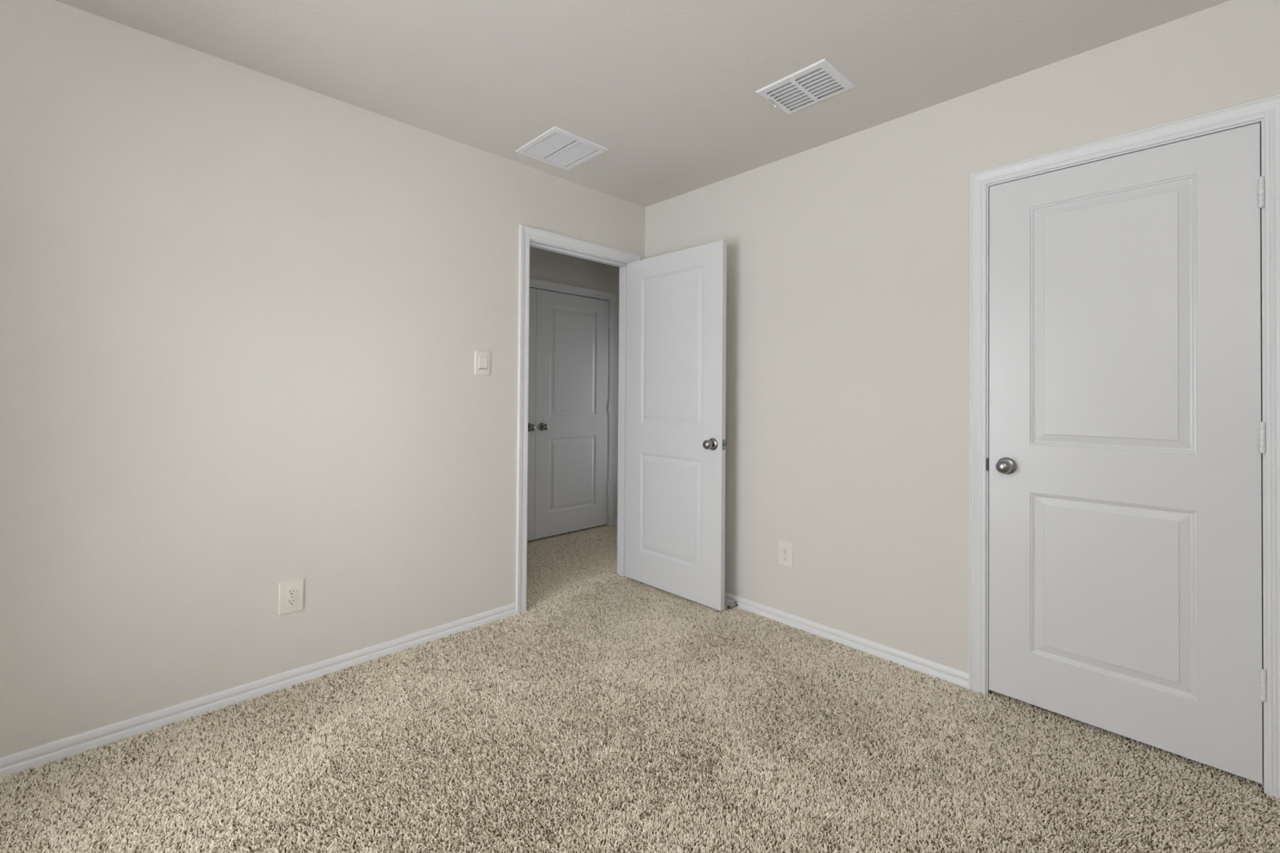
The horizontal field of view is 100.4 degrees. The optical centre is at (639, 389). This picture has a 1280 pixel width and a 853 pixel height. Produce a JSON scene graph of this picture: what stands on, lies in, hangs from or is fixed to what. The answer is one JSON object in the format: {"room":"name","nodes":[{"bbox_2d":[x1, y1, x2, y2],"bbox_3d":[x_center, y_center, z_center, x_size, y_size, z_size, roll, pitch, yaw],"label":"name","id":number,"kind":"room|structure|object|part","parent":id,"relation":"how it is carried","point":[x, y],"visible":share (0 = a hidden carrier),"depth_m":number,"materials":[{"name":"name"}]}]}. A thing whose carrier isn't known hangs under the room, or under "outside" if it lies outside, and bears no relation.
{"room":"empty bedroom","nodes":[
{"label":"empty bedroom","id":0,"kind":"room"},
{"bbox_2d":[0,0,645,757],"bbox_3d":[-1.236,-0.004,2.426,3.400,2.482,0.114,1,-1,-44],"label":"wall","id":1,"kind":"structure","parent":0,"point":[245,313],"depth_m":2.02,"materials":[{"name":"white paint"}]},
{"bbox_2d":[0,602,516,778],"bbox_3d":[-1.493,1.170,2.088,2.290,0.065,0.012,1,-1,-44],"label":"baseboard","id":2,"kind":"structure","parent":1,"relation":"attached to","point":[29,758],"depth_m":2.01,"materials":[{"name":"white paint"}]},
{"bbox_2d":[278,578,303,615],"bbox_3d":[-1.415,0.840,2.166,0.086,0.128,0.008,1,-1,-44],"label":"wall outlet","id":3,"kind":"object","parent":1,"relation":"attached to","point":[291,599],"visible":1,"depth_m":2.16,"materials":[{"name":"white plastic"}]},
{"bbox_2d":[286,597,296,605],"bbox_3d":[-1.413,0.859,2.164,0.034,0.028,0.003,1,-1,-44],"label":"receptacle","id":4,"kind":"object","parent":3,"relation":"attached to","point":[290,601],"depth_m":2.16,"materials":[{"name":"grey plastic"}]},
{"bbox_2d":[286,587,296,595],"bbox_3d":[-1.413,0.820,2.164,0.034,0.028,0.003,1,-1,-44],"label":"receptacle","id":5,"kind":"object","parent":3,"relation":"attached to","point":[290,591],"depth_m":2.16,"materials":[{"name":"grey plastic"}]},
{"bbox_2d":[474,351,489,374],"bbox_3d":[-0.810,-0.140,2.749,0.084,0.120,0.013,1,-1,-44],"label":"light switch","id":6,"kind":"object","parent":1,"relation":"attached to","point":[482,358],"visible":1,"depth_m":2.74,"materials":[{"name":"white plastic"}]},
{"bbox_3d":[-0.810,-0.140,2.749,0.048,0.069,0.004,1,-1,-44],"label":"switch frame","id":7,"kind":"part","parent":6,"relation":"part of","materials":[{"name":"white plastic"}]},
{"bbox_2d":[515,224,639,613],"bbox_3d":[-0.381,0.164,3.251,0.901,2.116,0.148,1,-1,-44],"label":"door frame","id":8,"kind":"structure","parent":1,"relation":"attached to","point":[529,237],"depth_m":2.96,"materials":[{"name":"white paint"}]},
{"bbox_3d":[-0.638,0.159,2.912,0.060,2.116,0.017,1,-1,-44],"label":"casing leg","id":9,"kind":"part","parent":8,"relation":"part of","materials":[{"name":"white paint"}]},
{"bbox_3d":[-0.663,0.184,2.978,0.018,2.066,0.115,1,-1,-44],"label":"jamb leg","id":10,"kind":"part","parent":8,"relation":"part of","materials":[{"name":"white paint"}]},
{"bbox_3d":[-0.124,0.169,3.590,0.060,2.116,0.017,1,-1,-44],"label":"casing leg","id":11,"kind":"part","parent":8,"relation":"part of","materials":[{"name":"white paint"}]},
{"bbox_3d":[-0.099,0.193,3.522,0.018,2.066,0.115,1,-1,-44],"label":"jamb leg","id":12,"kind":"part","parent":8,"relation":"part of","materials":[{"name":"white paint"}]},
{"bbox_2d":[624,240,726,610],"bbox_3d":[0.188,0.190,3.183,0.175,2.015,0.782,1,-1,-45],"label":"door","id":13,"kind":"structure","parent":1,"relation":"in","point":[676,442],"depth_m":3.12,"materials":[{"name":"white paint"}]},
{"bbox_3d":[0.372,0.298,2.910,0.058,0.052,0.052,1,-1,-45],"label":"knob","id":14,"kind":"part","parent":13,"relation":"part of","materials":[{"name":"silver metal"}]},
{"bbox_2d":[529,246,619,518],"bbox_3d":[-0.956,0.016,4.260,3.050,2.482,0.114,1,-1,-44],"label":"wall","id":15,"kind":"structure","parent":0,"point":[546,265],"depth_m":4.65,"materials":[{"name":"white paint"}]},
{"bbox_2d":[527,288,536,541],"bbox_3d":[-1.106,0.188,4.010,0.770,2.015,0.105,1,-1,-44],"label":"door","id":16,"kind":"structure","parent":15,"relation":"in","point":[532,292],"depth_m":4.27,"materials":[{"name":"white paint"}]},
{"bbox_3d":[-0.857,0.297,4.218,0.052,0.052,0.058,1,-1,-44],"label":"knob","id":17,"kind":"part","parent":16,"relation":"part of","materials":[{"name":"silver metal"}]},
{"bbox_2d":[533,288,609,539],"bbox_3d":[-0.550,0.197,4.547,0.770,2.015,0.105,1,-1,-44],"label":"door","id":18,"kind":"structure","parent":15,"relation":"in","point":[571,490],"depth_m":4.54,"materials":[{"name":"white paint"}]},
{"bbox_3d":[-0.768,0.299,4.303,0.052,0.052,0.058,1,-1,-44],"label":"knob","id":19,"kind":"part","parent":18,"relation":"part of","materials":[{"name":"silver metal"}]},
{"bbox_2d":[529,277,615,526],"bbox_3d":[-0.873,0.168,4.328,1.665,2.120,0.131,1,-1,-44],"label":"door frame","id":20,"kind":"structure","parent":15,"relation":"attached to","point":[535,283],"depth_m":4.83,"materials":[{"name":"white paint"}]},
{"bbox_3d":[-0.321,0.202,4.871,0.018,2.070,0.115,1,-1,-44],"label":"jamb leg","id":21,"kind":"part","parent":20,"relation":"part of","materials":[{"name":"white paint"}]},
{"bbox_3d":[-0.255,0.178,4.843,0.060,2.120,0.017,1,-1,-44],"label":"casing leg","id":22,"kind":"part","parent":20,"relation":"part of","materials":[{"name":"white paint"}]},
{"bbox_2d":[613,518,617,524],"bbox_3d":[-0.033,1.209,5.059,0.584,0.065,0.012,1,-1,-44],"label":"baseboard","id":23,"kind":"structure","parent":15,"relation":"attached to","point":[615,519],"depth_m":4.87,"materials":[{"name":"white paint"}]},
{"bbox_2d":[0,526,1279,852],"bbox_3d":[-0.219,1.264,2.358,4.800,0.100,5.090,1,-1,-44],"label":"floor","id":24,"kind":"structure","parent":0,"point":[505,773],"depth_m":1.63,"materials":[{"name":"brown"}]},
{"bbox_2d":[0,524,1279,852],"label":"carpet","id":25,"kind":"object","parent":24,"relation":"on","point":[575,575],"depth_m":1.73,"materials":[{"name":"beige carpet"}]},
{"bbox_2d":[54,0,1230,207],"bbox_3d":[-0.201,-1.288,2.383,4.800,0.100,5.090,1,-1,-44],"label":"ceiling","id":26,"kind":"structure","parent":0,"point":[668,87],"depth_m":1.98,"materials":[{"name":"white paint"}]},
{"bbox_2d":[515,126,608,170],"bbox_3d":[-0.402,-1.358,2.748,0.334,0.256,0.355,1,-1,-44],"label":"ceiling vent","id":27,"kind":"object","parent":26,"relation":"in","point":[561,147],"visible":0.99,"depth_m":2.73,"materials":[{"name":"white metal"}]},
{"bbox_2d":[755,57,854,114],"bbox_3d":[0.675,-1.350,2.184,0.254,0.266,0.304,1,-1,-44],"label":"ceiling vent","id":28,"kind":"object","parent":26,"relation":"in","point":[816,80],"visible":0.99,"depth_m":2.17,"materials":[{"name":"white metal"}]},
{"bbox_2d":[727,601,737,608],"bbox_3d":[0.513,1.201,2.969,0.077,0.025,0.025,1,-1,-44],"label":"door stop","id":29,"kind":"object","parent":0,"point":[735,603],"visible":1,"depth_m":2.97,"materials":[{"name":"silver metal"}]},
{"bbox_2d":[644,0,1279,673],"bbox_3d":[1.153,0.014,2.480,0.114,2.482,3.354,1,-1,-44],"label":"wall","id":30,"kind":"structure","parent":0,"point":[847,339],"depth_m":2.44,"materials":[{"name":"white paint"}]},
{"bbox_2d":[777,540,793,568],"bbox_3d":[0.759,0.858,2.785,0.008,0.128,0.086,1,-1,-44],"label":"wall outlet","id":31,"kind":"object","parent":30,"relation":"attached to","point":[785,549],"visible":1,"depth_m":2.78,"materials":[{"name":"white plastic"}]},
{"bbox_2d":[782,555,787,561],"bbox_3d":[0.757,0.877,2.783,0.003,0.028,0.034,1,-1,-44],"label":"receptacle","id":32,"kind":"object","parent":31,"relation":"attached to","point":[784,557],"depth_m":2.78,"materials":[{"name":"grey plastic"}]},
{"bbox_2d":[782,547,787,553],"bbox_3d":[0.757,0.838,2.784,0.003,0.028,0.034,1,-1,-44],"label":"receptacle","id":33,"kind":"object","parent":31,"relation":"attached to","point":[784,550],"depth_m":2.78,"materials":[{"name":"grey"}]},
{"bbox_2d":[724,591,968,690],"bbox_3d":[0.678,1.193,2.862,0.012,0.065,1.912,1,-1,-44],"label":"baseboard","id":34,"kind":"structure","parent":30,"relation":"attached to","point":[954,676],"depth_m":2.50,"materials":[{"name":"white paint"}]},
{"bbox_2d":[968,93,1279,800],"bbox_3d":[1.682,0.168,1.917,0.131,2.110,0.846,1,-1,-44],"label":"door frame","id":35,"kind":"structure","parent":30,"relation":"attached to","point":[1265,111],"depth_m":1.76,"materials":[{"name":"white paint"}]},
{"bbox_3d":[1.367,0.169,2.161,0.017,2.110,0.058,1,-1,-44],"label":"casing leg","id":36,"kind":"part","parent":35,"relation":"part of","materials":[{"name":"white paint"}]},
{"bbox_3d":[1.404,0.299,2.152,0.033,0.054,0.010,1,-1,-44],"label":"strike plate","id":37,"kind":"part","parent":35,"relation":"part of","materials":[{"name":"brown metal"}]},
{"bbox_3d":[1.432,0.192,2.187,0.115,2.064,0.018,1,-1,-44],"label":"jamb leg","id":38,"kind":"part","parent":35,"relation":"part of","materials":[{"name":"white paint"}]},
{"bbox_3d":[1.943,0.191,1.658,0.115,2.064,0.018,1,-1,-44],"label":"jamb leg","id":39,"kind":"part","parent":35,"relation":"part of","materials":[{"name":"white paint"}]},
{"bbox_3d":[1.914,0.167,1.594,0.017,2.110,0.058,1,-1,-44],"label":"casing leg","id":40,"kind":"part","parent":35,"relation":"part of","materials":[{"name":"white paint"}]},
{"bbox_2d":[988,122,1266,783],"bbox_3d":[1.634,0.188,1.871,0.105,2.015,0.728,1,-1,-44],"label":"door","id":41,"kind":"structure","parent":30,"relation":"in","point":[1127,431],"depth_m":1.83,"materials":[{"name":"white paint"}]},
{"bbox_3d":[1.411,0.297,2.067,0.058,0.052,0.052,1,-1,-44],"label":"knob","id":42,"kind":"part","parent":41,"relation":"part of","materials":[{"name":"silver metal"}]}
]}

